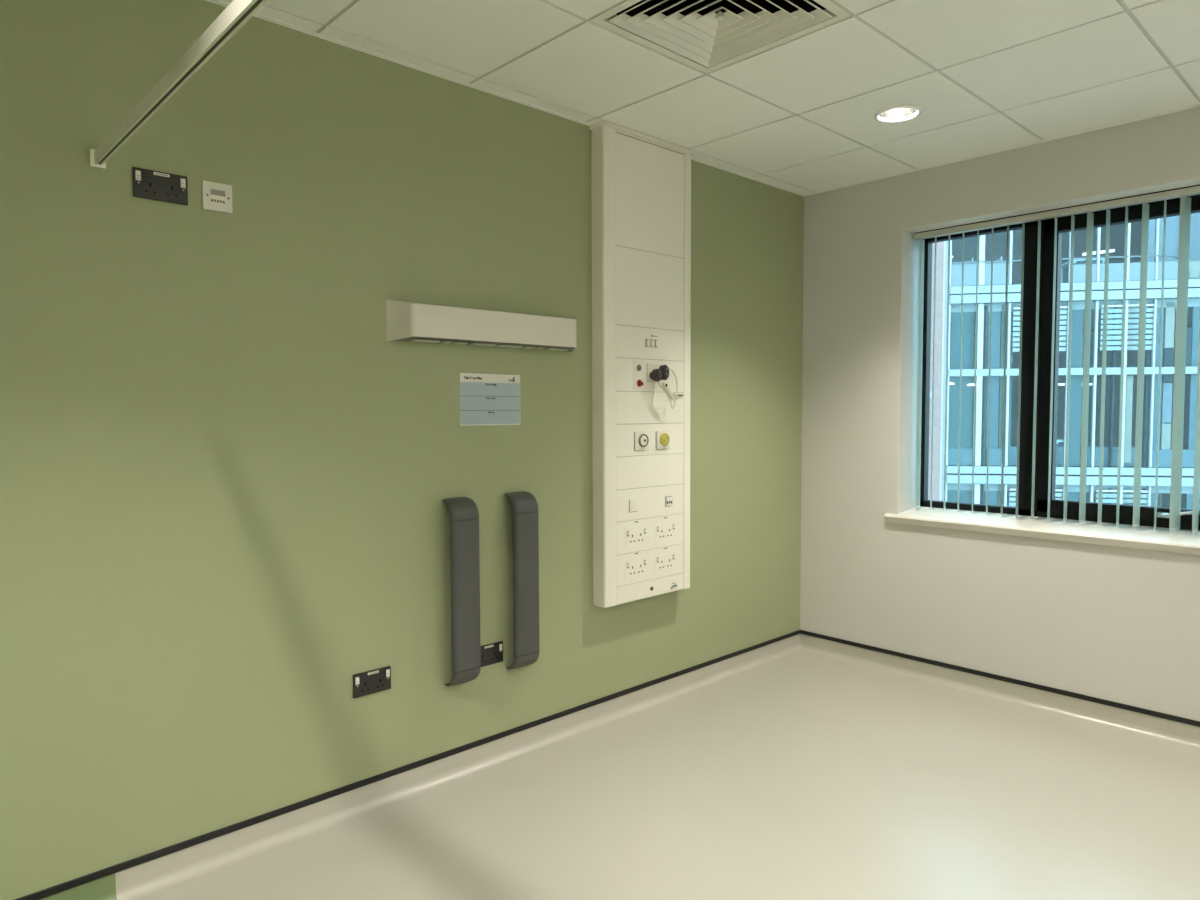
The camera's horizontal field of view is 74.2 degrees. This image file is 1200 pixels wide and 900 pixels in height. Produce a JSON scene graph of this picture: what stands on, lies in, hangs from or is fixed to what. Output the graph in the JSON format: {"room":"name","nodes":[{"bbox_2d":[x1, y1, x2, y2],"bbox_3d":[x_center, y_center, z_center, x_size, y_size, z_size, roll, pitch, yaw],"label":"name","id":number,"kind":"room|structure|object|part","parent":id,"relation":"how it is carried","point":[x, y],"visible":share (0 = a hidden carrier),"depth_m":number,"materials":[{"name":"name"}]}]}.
{"room":"hospital patient room","nodes":[
{"label":"hospital patient room","id":0,"kind":"room"},
{"bbox_2d":[0,0,803,899],"bbox_3d":[-1.092,-0.142,2.766,6.600,3.279,0.300,-3,4,-43],"label":"wall","id":1,"kind":"structure","parent":0,"point":[224,483],"depth_m":2.62,"materials":[{"name":"green paint"}]},
{"bbox_2d":[132,167,187,204],"bbox_3d":[-1.292,-0.775,2.334,0.146,0.084,0.013,-3,4,-43],"label":"outlet","id":2,"kind":"object","parent":1,"relation":"attached to","point":[147,184],"visible":1,"depth_m":2.33,"materials":[{"name":"black plastic"}]},
{"bbox_2d":[135,170,140,180],"bbox_3d":[-1.332,-0.792,2.290,0.013,0.028,0.004,-3,4,-43],"label":"rocker switch","id":3,"kind":"object","parent":2,"relation":"attached to","point":[137,172],"depth_m":2.29,"materials":[{"name":"beige plastic"}]},
{"bbox_2d":[180,178,185,187],"bbox_3d":[-1.246,-0.797,2.371,0.013,0.028,0.004,-3,4,-43],"label":"rocker switch","id":4,"kind":"object","parent":2,"relation":"attached to","point":[182,180],"depth_m":2.37,"materials":[{"name":"beige plastic"}]},
{"bbox_2d":[90,0,267,168],"bbox_3d":[0.094,-0.742,0.627,0.038,0.047,4.398,-3,4,-43],"label":"track","id":5,"kind":"object","parent":1,"relation":"attached to","point":[237,13],"visible":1,"depth_m":1.64,"materials":[{"name":"grey metal"}]},
{"bbox_2d":[202,180,232,213],"bbox_3d":[-1.177,-0.778,2.442,0.086,0.086,0.012,-3,4,-43],"label":"wall control panel","id":6,"kind":"object","parent":1,"relation":"attached to","point":[215,196],"visible":1,"depth_m":2.44,"materials":[{"name":"white plastic"}]},
{"bbox_2d":[210,189,224,196],"bbox_3d":[-1.173,-0.790,2.437,0.042,0.017,0.001,-3,4,-43],"label":"display screen","id":7,"kind":"object","parent":6,"relation":"attached to","point":[213,192],"depth_m":2.44,"materials":[{"name":"beige"}]},
{"bbox_2d":[353,666,390,697],"bbox_3d":[-0.818,0.834,2.855,0.146,0.084,0.013,-3,4,-43],"label":"outlet","id":8,"kind":"object","parent":1,"relation":"attached to","point":[376,680],"visible":1,"depth_m":2.85,"materials":[{"name":"black plastic"}]},
{"bbox_2d":[355,677,358,684],"bbox_3d":[-0.859,0.818,2.810,0.013,0.028,0.004,-3,4,-43],"label":"rocker switch","id":9,"kind":"object","parent":8,"relation":"attached to","point":[356,678],"depth_m":2.81,"materials":[{"name":"beige plastic"}]},
{"bbox_2d":[386,669,389,676],"bbox_3d":[-0.772,0.813,2.892,0.013,0.028,0.004,-3,4,-43],"label":"rocker switch","id":10,"kind":"object","parent":8,"relation":"attached to","point":[387,670],"depth_m":2.89,"materials":[{"name":"beige plastic"}]},
{"bbox_2d":[15,630,799,899],"bbox_3d":[-0.983,1.201,2.721,6.000,0.022,0.007,-3,4,-43],"label":"baseboard","id":11,"kind":"structure","parent":1,"relation":"attached to","point":[119,867],"depth_m":2.79,"materials":[{"name":"black rubber"}]},
{"bbox_2d":[442,497,480,685],"bbox_3d":[-0.530,0.549,3.060,0.125,0.728,0.088,-3,4,-43],"label":"bumper cover","id":12,"kind":"object","parent":1,"relation":"attached to","point":[463,511],"visible":1,"depth_m":3.02,"materials":[{"name":"grey plastic"}]},
{"bbox_2d":[386,300,575,352],"bbox_3d":[-0.412,-0.480,3.120,0.887,0.147,0.092,-3,4,-43],"label":"wall light","id":13,"kind":"object","parent":1,"relation":"attached to","point":[405,321],"visible":1,"depth_m":3.01,"materials":[{"name":"grey metal"}]},
{"bbox_2d":[395,336,573,351],"bbox_3d":[-0.413,-0.418,3.124,0.879,0.014,0.088,-3,4,-43],"label":"grille","id":14,"kind":"object","parent":13,"relation":"attached to","point":[491,341],"depth_m":3.10,"materials":[{"name":"grey"}]},
{"bbox_2d":[459,373,519,425],"bbox_3d":[-0.437,-0.201,3.171,0.294,0.204,0.007,-3,4,-43],"label":"information board","id":15,"kind":"object","parent":1,"relation":"attached to","point":[484,399],"visible":1,"depth_m":3.16,"materials":[{"name":"blue"}]},
{"bbox_2d":[481,641,502,666],"bbox_3d":[-0.450,0.826,3.200,0.146,0.084,0.013,-3,4,-43],"label":"outlet","id":16,"kind":"object","parent":1,"relation":"attached to","point":[492,653],"visible":0.63,"depth_m":3.21,"materials":[{"name":"black plastic"}]},
{"bbox_2d":[205,0,805,196],"bbox_3d":[-0.986,-1.373,2.586,6.000,0.003,0.022,-3,4,-43],"label":"trim","id":17,"kind":"structure","parent":1,"relation":"attached to","point":[217,2],"depth_m":2.94,"materials":[{"name":"white metal"}]},
{"bbox_2d":[504,491,539,668],"bbox_3d":[-0.317,0.539,3.260,0.125,0.731,0.088,-3,4,-43],"label":"bumper cover","id":18,"kind":"object","parent":1,"relation":"attached to","point":[525,518],"visible":1,"depth_m":3.22,"materials":[{"name":"grey plastic"}]},
{"bbox_2d":[589,122,692,607],"bbox_3d":[0.211,-0.369,3.705,0.606,2.127,0.100,-3,4,-43],"label":"panel","id":19,"kind":"object","parent":1,"relation":"attached to","point":[641,183],"visible":1,"depth_m":3.63,"materials":[{"name":"beige plastic"}]},
{"bbox_2d":[625,557,646,578],"bbox_3d":[0.169,0.544,3.666,0.146,0.086,0.002,-3,4,-43],"label":"socket","id":20,"kind":"object","parent":19,"relation":"attached to","point":[635,567],"depth_m":3.66,"materials":[{"name":"white plastic"}]},
{"bbox_2d":[625,525,646,546],"bbox_3d":[0.168,0.397,3.659,0.146,0.086,0.002,-3,4,-43],"label":"socket","id":21,"kind":"object","parent":19,"relation":"attached to","point":[635,535],"depth_m":3.66,"materials":[{"name":"white plastic"}]},
{"bbox_3d":[0.177,-0.343,3.632,0.074,0.138,0.002,-3,4,-43],"label":"call plate","id":22,"kind":"part","parent":19,"relation":"part of","materials":[{"name":"beige plastic"}]},
{"bbox_2d":[634,431,648,450],"bbox_3d":[0.196,-0.041,3.652,0.094,0.089,0.020,-3,4,-43],"label":"outlet","id":23,"kind":"object","parent":19,"relation":"attached to","point":[641,438],"depth_m":3.64,"materials":[{"name":"white plastic"}]},
{"bbox_2d":[645,338,648,346],"bbox_3d":[0.217,-0.494,3.660,0.021,0.040,0.005,-3,4,-43],"label":"rocker switch","id":24,"kind":"object","parent":19,"relation":"attached to","point":[646,339],"depth_m":3.66,"materials":[{"name":"white plastic"}]},
{"bbox_3d":[0.235,-1.158,3.651,0.461,0.488,0.004,-3,4,-43],"label":"plate","id":25,"kind":"part","parent":19,"relation":"part of","materials":[{"name":"beige ceramic"}]},
{"bbox_3d":[0.241,0.650,3.742,0.461,0.076,0.004,-3,4,-43],"label":"plate","id":26,"kind":"part","parent":19,"relation":"part of","materials":[{"name":"white plastic"}]},
{"bbox_3d":[0.236,-0.739,3.672,0.461,0.346,0.004,-3,4,-43],"label":"plate","id":27,"kind":"part","parent":19,"relation":"part of","materials":[{"name":"beige ceramic"}]},
{"bbox_3d":[0.237,-0.493,3.684,0.461,0.143,0.004,-3,4,-43],"label":"plate","id":28,"kind":"part","parent":19,"relation":"part of","materials":[{"name":"beige ceramic"}]},
{"bbox_3d":[0.237,-0.346,3.692,0.461,0.148,0.004,-3,4,-43],"label":"plate","id":29,"kind":"part","parent":19,"relation":"part of","materials":[{"name":"white plastic"}]},
{"bbox_3d":[0.238,-0.197,3.699,0.461,0.146,0.004,-3,4,-43],"label":"plate","id":30,"kind":"part","parent":19,"relation":"part of","materials":[{"name":"white plastic"}]},
{"bbox_3d":[0.238,-0.050,3.707,0.461,0.145,0.004,-3,4,-43],"label":"plate","id":31,"kind":"part","parent":19,"relation":"part of","materials":[{"name":"white plastic"}]},
{"bbox_3d":[0.239,0.098,3.714,0.461,0.147,0.004,-3,4,-43],"label":"plate","id":32,"kind":"part","parent":19,"relation":"part of","materials":[{"name":"white plastic"}]},
{"bbox_3d":[0.239,0.245,3.722,0.461,0.143,0.004,-3,4,-43],"label":"plate","id":33,"kind":"part","parent":19,"relation":"part of","materials":[{"name":"white plastic"}]},
{"bbox_3d":[0.240,0.392,3.729,0.461,0.148,0.004,-3,4,-43],"label":"plate","id":34,"kind":"part","parent":19,"relation":"part of","materials":[{"name":"white plastic"}]},
{"bbox_3d":[0.240,0.539,3.736,0.461,0.142,0.004,-3,4,-43],"label":"plate","id":35,"kind":"part","parent":19,"relation":"part of","materials":[{"name":"white plastic"}]},
{"bbox_2d":[654,339,657,347],"bbox_3d":[0.261,-0.497,3.701,0.021,0.040,0.005,-3,4,-43],"label":"rocker switch","id":36,"kind":"object","parent":19,"relation":"attached to","point":[655,340],"depth_m":3.70,"materials":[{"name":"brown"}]},
{"bbox_2d":[656,431,669,449],"bbox_3d":[0.301,-0.046,3.752,0.094,0.089,0.018,-3,4,-43],"label":"outlet","id":37,"kind":"object","parent":19,"relation":"attached to","point":[662,437],"depth_m":3.74,"materials":[{"name":"white"}]},
{"bbox_2d":[647,363,682,409],"bbox_3d":[0.325,-0.296,3.722,0.263,0.219,0.076,-3,4,-43],"label":"handset","id":38,"kind":"object","parent":19,"relation":"attached to","point":[656,372],"visible":1,"depth_m":3.67,"materials":[{"name":"beige plastic"}]},
{"bbox_3d":[0.251,-0.360,3.696,0.094,0.088,0.008,-3,4,-43],"label":"holder plate","id":39,"kind":"part","parent":38,"relation":"part of","materials":[{"name":"beige plastic"}]},
{"bbox_2d":[655,551,675,572],"bbox_3d":[0.314,0.536,3.803,0.146,0.086,0.002,-3,4,-43],"label":"socket","id":40,"kind":"object","parent":19,"relation":"attached to","point":[665,561],"depth_m":3.80,"materials":[{"name":"white plastic"}]},
{"bbox_2d":[655,521,675,541],"bbox_3d":[0.314,0.390,3.796,0.146,0.086,0.002,-3,4,-43],"label":"socket","id":41,"kind":"object","parent":19,"relation":"attached to","point":[665,531],"depth_m":3.79,"materials":[{"name":"white plastic"}]},
{"bbox_2d":[39,634,1199,899],"bbox_3d":[0.520,1.429,1.129,6.000,0.295,4.400,-3,4,-43],"label":"floor","id":42,"kind":"structure","parent":0,"point":[799,766],"depth_m":2.85,"materials":[{"name":"beige plastic"}]},
{"bbox_2d":[219,0,1199,194],"bbox_3d":[0.511,-1.494,0.982,6.000,0.390,4.400,-3,4,-43],"label":"ceiling","id":43,"kind":"structure","parent":0,"point":[797,114],"depth_m":2.94,"materials":[{"name":"white tile"}]},
{"bbox_2d":[590,0,850,72],"bbox_3d":[0.382,-1.485,2.525,0.587,0.222,0.587,-3,4,-43],"label":"ceiling vent","id":44,"kind":"object","parent":43,"relation":"in","point":[707,36],"visible":1,"depth_m":2.63,"materials":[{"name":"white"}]},
{"bbox_2d":[874,105,921,122],"bbox_3d":[1.257,-1.482,3.347,0.192,0.136,0.192,-3,4,-43],"label":"recessed light","id":45,"kind":"object","parent":43,"relation":"in","point":[900,113],"visible":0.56,"depth_m":3.40,"materials":[{"name":"white"}]},
{"bbox_2d":[800,107,1199,720],"bbox_3d":[2.915,-0.172,3.097,0.300,3.279,4.700,-3,4,-43],"label":"wall","id":46,"kind":"structure","parent":0,"point":[1111,623],"depth_m":4.08,"materials":[{"name":"beige paint"}]},
{"bbox_2d":[800,630,1199,726],"bbox_3d":[2.705,1.167,3.168,0.007,0.022,4.400,-3,4,-43],"label":"baseboard","id":47,"kind":"structure","parent":46,"relation":"attached to","point":[959,668],"depth_m":3.87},
{"bbox_2d":[806,104,1199,195],"bbox_3d":[2.691,-1.408,3.034,0.022,0.003,4.400,-3,4,-43],"label":"trim","id":48,"kind":"structure","parent":46,"relation":"attached to","point":[1195,106],"depth_m":3.77,"materials":[{"name":"white metal"}]},
{"bbox_2d":[884,177,1199,554],"bbox_3d":[2.335,-0.363,3.675,0.323,1.570,1.970,-3,4,-43],"label":"window","id":49,"kind":"structure","parent":46,"relation":"in","point":[1189,543],"depth_m":3.98,"materials":[{"name":"black metal"}]},
{"bbox_3d":[2.317,0.387,3.694,0.269,0.071,1.970,-3,4,-43],"label":"sill","id":50,"kind":"part","parent":49,"relation":"part of","materials":[{"name":"white paint"}]},
{"bbox_2d":[914,185,1199,535],"bbox_3d":[2.344,-0.395,3.680,0.089,1.501,1.830,-3,4,-43],"label":"vertical blind","id":51,"kind":"object","parent":49,"relation":"attached to","point":[1182,193],"visible":1,"depth_m":3.71,"materials":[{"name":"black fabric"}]},
{"bbox_3d":[2.342,-1.125,3.643,0.044,0.028,1.830,-3,4,-43],"label":"head rail","id":52,"kind":"part","parent":51,"relation":"part of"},
{"bbox_3d":[2.627,-0.394,3.542,0.057,1.450,1.198,-3,4,-43],"label":"sash","id":53,"kind":"part","parent":49,"relation":"part of","materials":[{"name":"black metal"}]},
{"bbox_3d":[2.581,0.288,3.546,0.054,0.046,0.163,-3,4,-43],"label":"handle","id":54,"kind":"part","parent":49,"relation":"part of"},
{"label":"outside","id":55,"kind":"structure","parent":0,"visible":0},
{"bbox_3d":[30.509,7.806,32.617,79.700,0.200,120.000,-3,4,-43],"label":"ground","id":56,"kind":"structure","parent":55,"visible":0},
{"bbox_2d":[928,241,943,500],"bbox_3d":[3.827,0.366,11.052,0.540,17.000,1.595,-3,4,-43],"label":"brick building","id":57,"kind":"structure","parent":56,"relation":"on","point":[940,245],"depth_m":10.48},
{"bbox_2d":[939,212,1199,509],"bbox_3d":[11.903,0.441,18.997,8.550,16.000,7.100,0,3,11],"label":"office building","id":58,"kind":"structure","parent":56,"relation":"on","point":[1117,232],"depth_m":16.04,"materials":[{"name":"glass"}]},
{"bbox_2d":[949,312,953,384],"bbox_3d":[7.205,-2.084,16.302,0.170,1.476,0.170,-3,4,-43],"label":"pendant lamp","id":59,"kind":"object","parent":58,"relation":"hanging from","point":[950,383],"visible":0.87,"depth_m":16.30,"materials":[{"name":"white"}]},
{"bbox_3d":[7.204,-2.105,16.301,0.011,1.433,0.012,-3,4,-43],"label":"stem","id":60,"kind":"part","parent":59,"relation":"part of","materials":[{"name":"white metal"}]},
{"bbox_3d":[7.323,2.329,16.590,0.220,3.280,0.030,0,3,11],"label":"blind panel","id":61,"kind":"part","parent":58,"relation":"part of","materials":[{"name":"blue glass"}]},
{"bbox_3d":[7.311,-1.326,16.407,0.220,3.280,0.030,0,3,11],"label":"blind panel","id":62,"kind":"part","parent":58,"relation":"part of","materials":[{"name":"blue glass"}]},
{"bbox_3d":[7.569,2.330,16.543,0.240,3.280,0.030,0,3,11],"label":"blind panel","id":63,"kind":"part","parent":58,"relation":"part of","materials":[{"name":"blue glass"}]},
{"bbox_3d":[7.557,-1.325,16.360,0.240,3.280,0.030,0,3,11],"label":"blind panel","id":64,"kind":"part","parent":58,"relation":"part of","materials":[{"name":"blue glass"}]},
{"bbox_2d":[967,317,973,385],"bbox_3d":[7.607,-2.067,16.226,0.170,1.506,0.170,-3,4,-43],"label":"pendant lamp","id":65,"kind":"object","parent":58,"relation":"hanging from","point":[971,384],"visible":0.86,"depth_m":16.21,"materials":[{"name":"white"}]},
{"bbox_3d":[7.607,-2.088,16.224,0.011,1.463,0.012,-3,4,-43],"label":"stem","id":66,"kind":"part","parent":65,"relation":"part of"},
{"bbox_3d":[7.687,-3.558,16.063,1.080,0.450,0.020,0,3,11],"label":"balustrade panel","id":67,"kind":"part","parent":58,"relation":"part of","materials":[{"name":"blue glass"}]},
{"bbox_3d":[7.883,2.359,16.459,0.030,3.230,0.100,0,3,11],"label":"dark post","id":68,"kind":"part","parent":58,"relation":"part of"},
{"bbox_3d":[7.872,-1.297,16.275,0.030,3.230,0.100,0,3,11],"label":"dark post","id":69,"kind":"part","parent":58,"relation":"part of","materials":[{"name":"grey metal"}]},
{"bbox_3d":[8.065,2.334,16.448,0.230,3.280,0.030,0,3,11],"label":"blind panel","id":70,"kind":"part","parent":58,"relation":"part of","materials":[{"name":"blue glass"}]},
{"bbox_3d":[8.053,-1.322,16.265,0.230,3.280,0.030,0,3,11],"label":"blind panel","id":71,"kind":"part","parent":58,"relation":"part of","materials":[{"name":"blue glass"}]},
{"bbox_3d":[8.374,2.336,16.389,0.080,3.280,0.030,0,3,11],"label":"blind panel","id":72,"kind":"part","parent":58,"relation":"part of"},
{"bbox_3d":[8.323,-1.294,16.189,0.030,3.230,0.100,0,3,11],"label":"dark post","id":73,"kind":"part","parent":58,"relation":"part of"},
{"bbox_3d":[8.362,-1.320,16.206,0.080,3.280,0.030,0,3,11],"label":"blind panel","id":74,"kind":"part","parent":58,"relation":"part of","materials":[{"name":"white"}]},
{"bbox_2d":[1009,488,1062,505],"bbox_3d":[8.832,1.232,16.113,0.990,0.890,0.050,0,3,11],"label":"slat blind","id":75,"kind":"object","parent":58,"relation":"hanging from","point":[1011,489],"depth_m":16.17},
{"bbox_2d":[1012,306,1067,351],"bbox_3d":[8.820,-2.424,15.929,0.990,0.890,0.050,0,3,11],"label":"slat blind","id":76,"kind":"object","parent":58,"relation":"hanging from","point":[1062,317],"depth_m":15.86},
{"bbox_3d":[9.108,-3.788,15.764,3.980,0.030,0.030,0,3,11],"label":"handrail","id":77,"kind":"part","parent":58,"relation":"part of","materials":[{"name":"grey metal"}]},
{"bbox_2d":[1056,439,1080,466],"bbox_3d":[9.691,0.148,16.602,0.600,0.740,0.800,0,3,11],"label":"office desk","id":78,"kind":"object","parent":58,"relation":"in","point":[1058,440],"visible":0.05,"depth_m":16.25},
{"bbox_3d":[9.572,2.343,16.160,0.240,3.280,0.030,0,3,11],"label":"blind panel","id":79,"kind":"part","parent":58,"relation":"part of","materials":[{"name":"blue glass"}]},
{"bbox_3d":[9.561,-1.312,15.976,0.240,3.280,0.030,0,3,11],"label":"blind panel","id":80,"kind":"part","parent":58,"relation":"part of","materials":[{"name":"blue glass"}]},
{"bbox_2d":[1061,259,1104,282],"bbox_3d":[9.925,-3.506,16.371,0.600,0.740,0.800,0,3,11],"label":"office desk","id":81,"kind":"object","parent":58,"relation":"in","point":[1078,261],"visible":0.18,"depth_m":16.09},
{"bbox_3d":[9.733,-3.505,16.754,0.040,0.700,0.040,0,3,11],"label":"leg","id":82,"kind":"part","parent":81,"relation":"part of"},
{"bbox_3d":[9.757,-1.311,15.939,0.120,3.280,0.030,0,3,11],"label":"blind panel","id":83,"kind":"part","parent":58,"relation":"part of","materials":[{"name":"blue glass"}]},
{"bbox_2d":[1082,249,1114,255],"bbox_3d":[10.460,-4.142,16.644,1.009,0.217,0.058,-2,3,-26],"label":"lamp","id":84,"kind":"object","parent":58,"relation":"attached to","point":[1111,250],"visible":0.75,"depth_m":16.66,"materials":[{"name":"white"}]},
{"bbox_3d":[10.219,-1.282,15.826,0.030,3.230,0.100,0,3,11],"label":"dark post","id":85,"kind":"part","parent":58,"relation":"part of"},
{"bbox_2d":[1095,490,1147,505],"bbox_3d":[10.394,1.242,15.814,0.950,0.890,0.050,0,3,11],"label":"slat blind","id":86,"kind":"object","parent":58,"relation":"hanging from","point":[1144,501],"depth_m":15.78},
{"bbox_3d":[10.281,-3.492,15.570,1.900,0.350,0.020,0,3,11],"label":"balustrade panel","id":87,"kind":"part","parent":58,"relation":"part of","materials":[{"name":"blue glass"}]},
{"bbox_2d":[1100,304,1153,350],"bbox_3d":[10.382,-2.414,15.631,0.950,0.890,0.050,0,3,11],"label":"slat blind","id":88,"kind":"object","parent":58,"relation":"hanging from","point":[1132,310],"depth_m":15.62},
{"bbox_3d":[10.524,-0.612,15.822,0.120,1.730,0.060,0,3,11],"label":"tan panel","id":89,"kind":"part","parent":58,"relation":"part of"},
{"bbox_3d":[10.830,2.377,15.896,0.050,3.230,0.100,0,3,11],"label":"dark post","id":90,"kind":"part","parent":58,"relation":"part of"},
{"bbox_3d":[10.818,-1.278,15.712,0.050,3.230,0.100,0,3,11],"label":"dark post","id":91,"kind":"part","parent":58,"relation":"part of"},
{"bbox_3d":[11.026,2.353,15.882,0.160,3.280,0.030,0,3,11],"label":"blind panel","id":92,"kind":"part","parent":58,"relation":"part of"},
{"bbox_3d":[11.014,-1.303,15.699,0.160,3.280,0.030,0,3,11],"label":"blind panel","id":93,"kind":"part","parent":58,"relation":"part of","materials":[{"name":"blue glass"}]},
{"bbox_3d":[11.507,2.359,16.214,0.260,3.230,0.100,0,3,11],"label":"tan panel","id":94,"kind":"part","parent":58,"relation":"part of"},
{"bbox_3d":[11.285,-5.083,15.979,0.540,2.780,0.100,0,3,11],"label":"wall panel","id":95,"kind":"part","parent":58,"relation":"part of","materials":[{"name":"blue glass"}]},
{"bbox_3d":[11.194,-0.108,15.720,0.160,0.830,0.060,0,3,11],"label":"tan panel","id":96,"kind":"part","parent":58,"relation":"part of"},
{"bbox_3d":[11.191,-0.932,15.678,0.160,0.780,0.060,0,3,11],"label":"wall panel","id":97,"kind":"part","parent":58,"relation":"part of","materials":[{"name":"blue glass"}]},
{"bbox_3d":[11.189,-1.666,15.642,0.160,0.650,0.060,0,3,11],"label":"dark panel","id":98,"kind":"part","parent":58,"relation":"part of","materials":[{"name":"blue glass"}]},
{"bbox_3d":[11.186,-2.450,15.602,0.160,0.880,0.060,0,3,11],"label":"tan panel","id":99,"kind":"part","parent":58,"relation":"part of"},
{"bbox_3d":[12.725,-4.929,16.323,2.000,3.130,0.100,0,3,11],"label":"wall panel","id":100,"kind":"part","parent":58,"relation":"part of","materials":[{"name":"blue glass"}]},
{"bbox_3d":[11.508,-1.938,15.546,0.100,0.900,0.060,0,3,11],"label":"dark panel","id":101,"kind":"part","parent":58,"relation":"part of","materials":[{"name":"blue glass"}]},
{"bbox_3d":[11.777,2.357,15.739,0.350,3.280,0.030,0,3,11],"label":"blind panel","id":102,"kind":"part","parent":58,"relation":"part of","materials":[{"name":"blue glass"}]},
{"bbox_3d":[11.766,-1.298,15.555,0.350,3.280,0.030,0,3,11],"label":"blind panel","id":103,"kind":"part","parent":58,"relation":"part of","materials":[{"name":"blue glass"}]},
{"bbox_3d":[11.536,-3.504,15.426,0.180,0.320,0.050,0,3,11],"label":"tan panel","id":104,"kind":"part","parent":58,"relation":"part of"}
]}

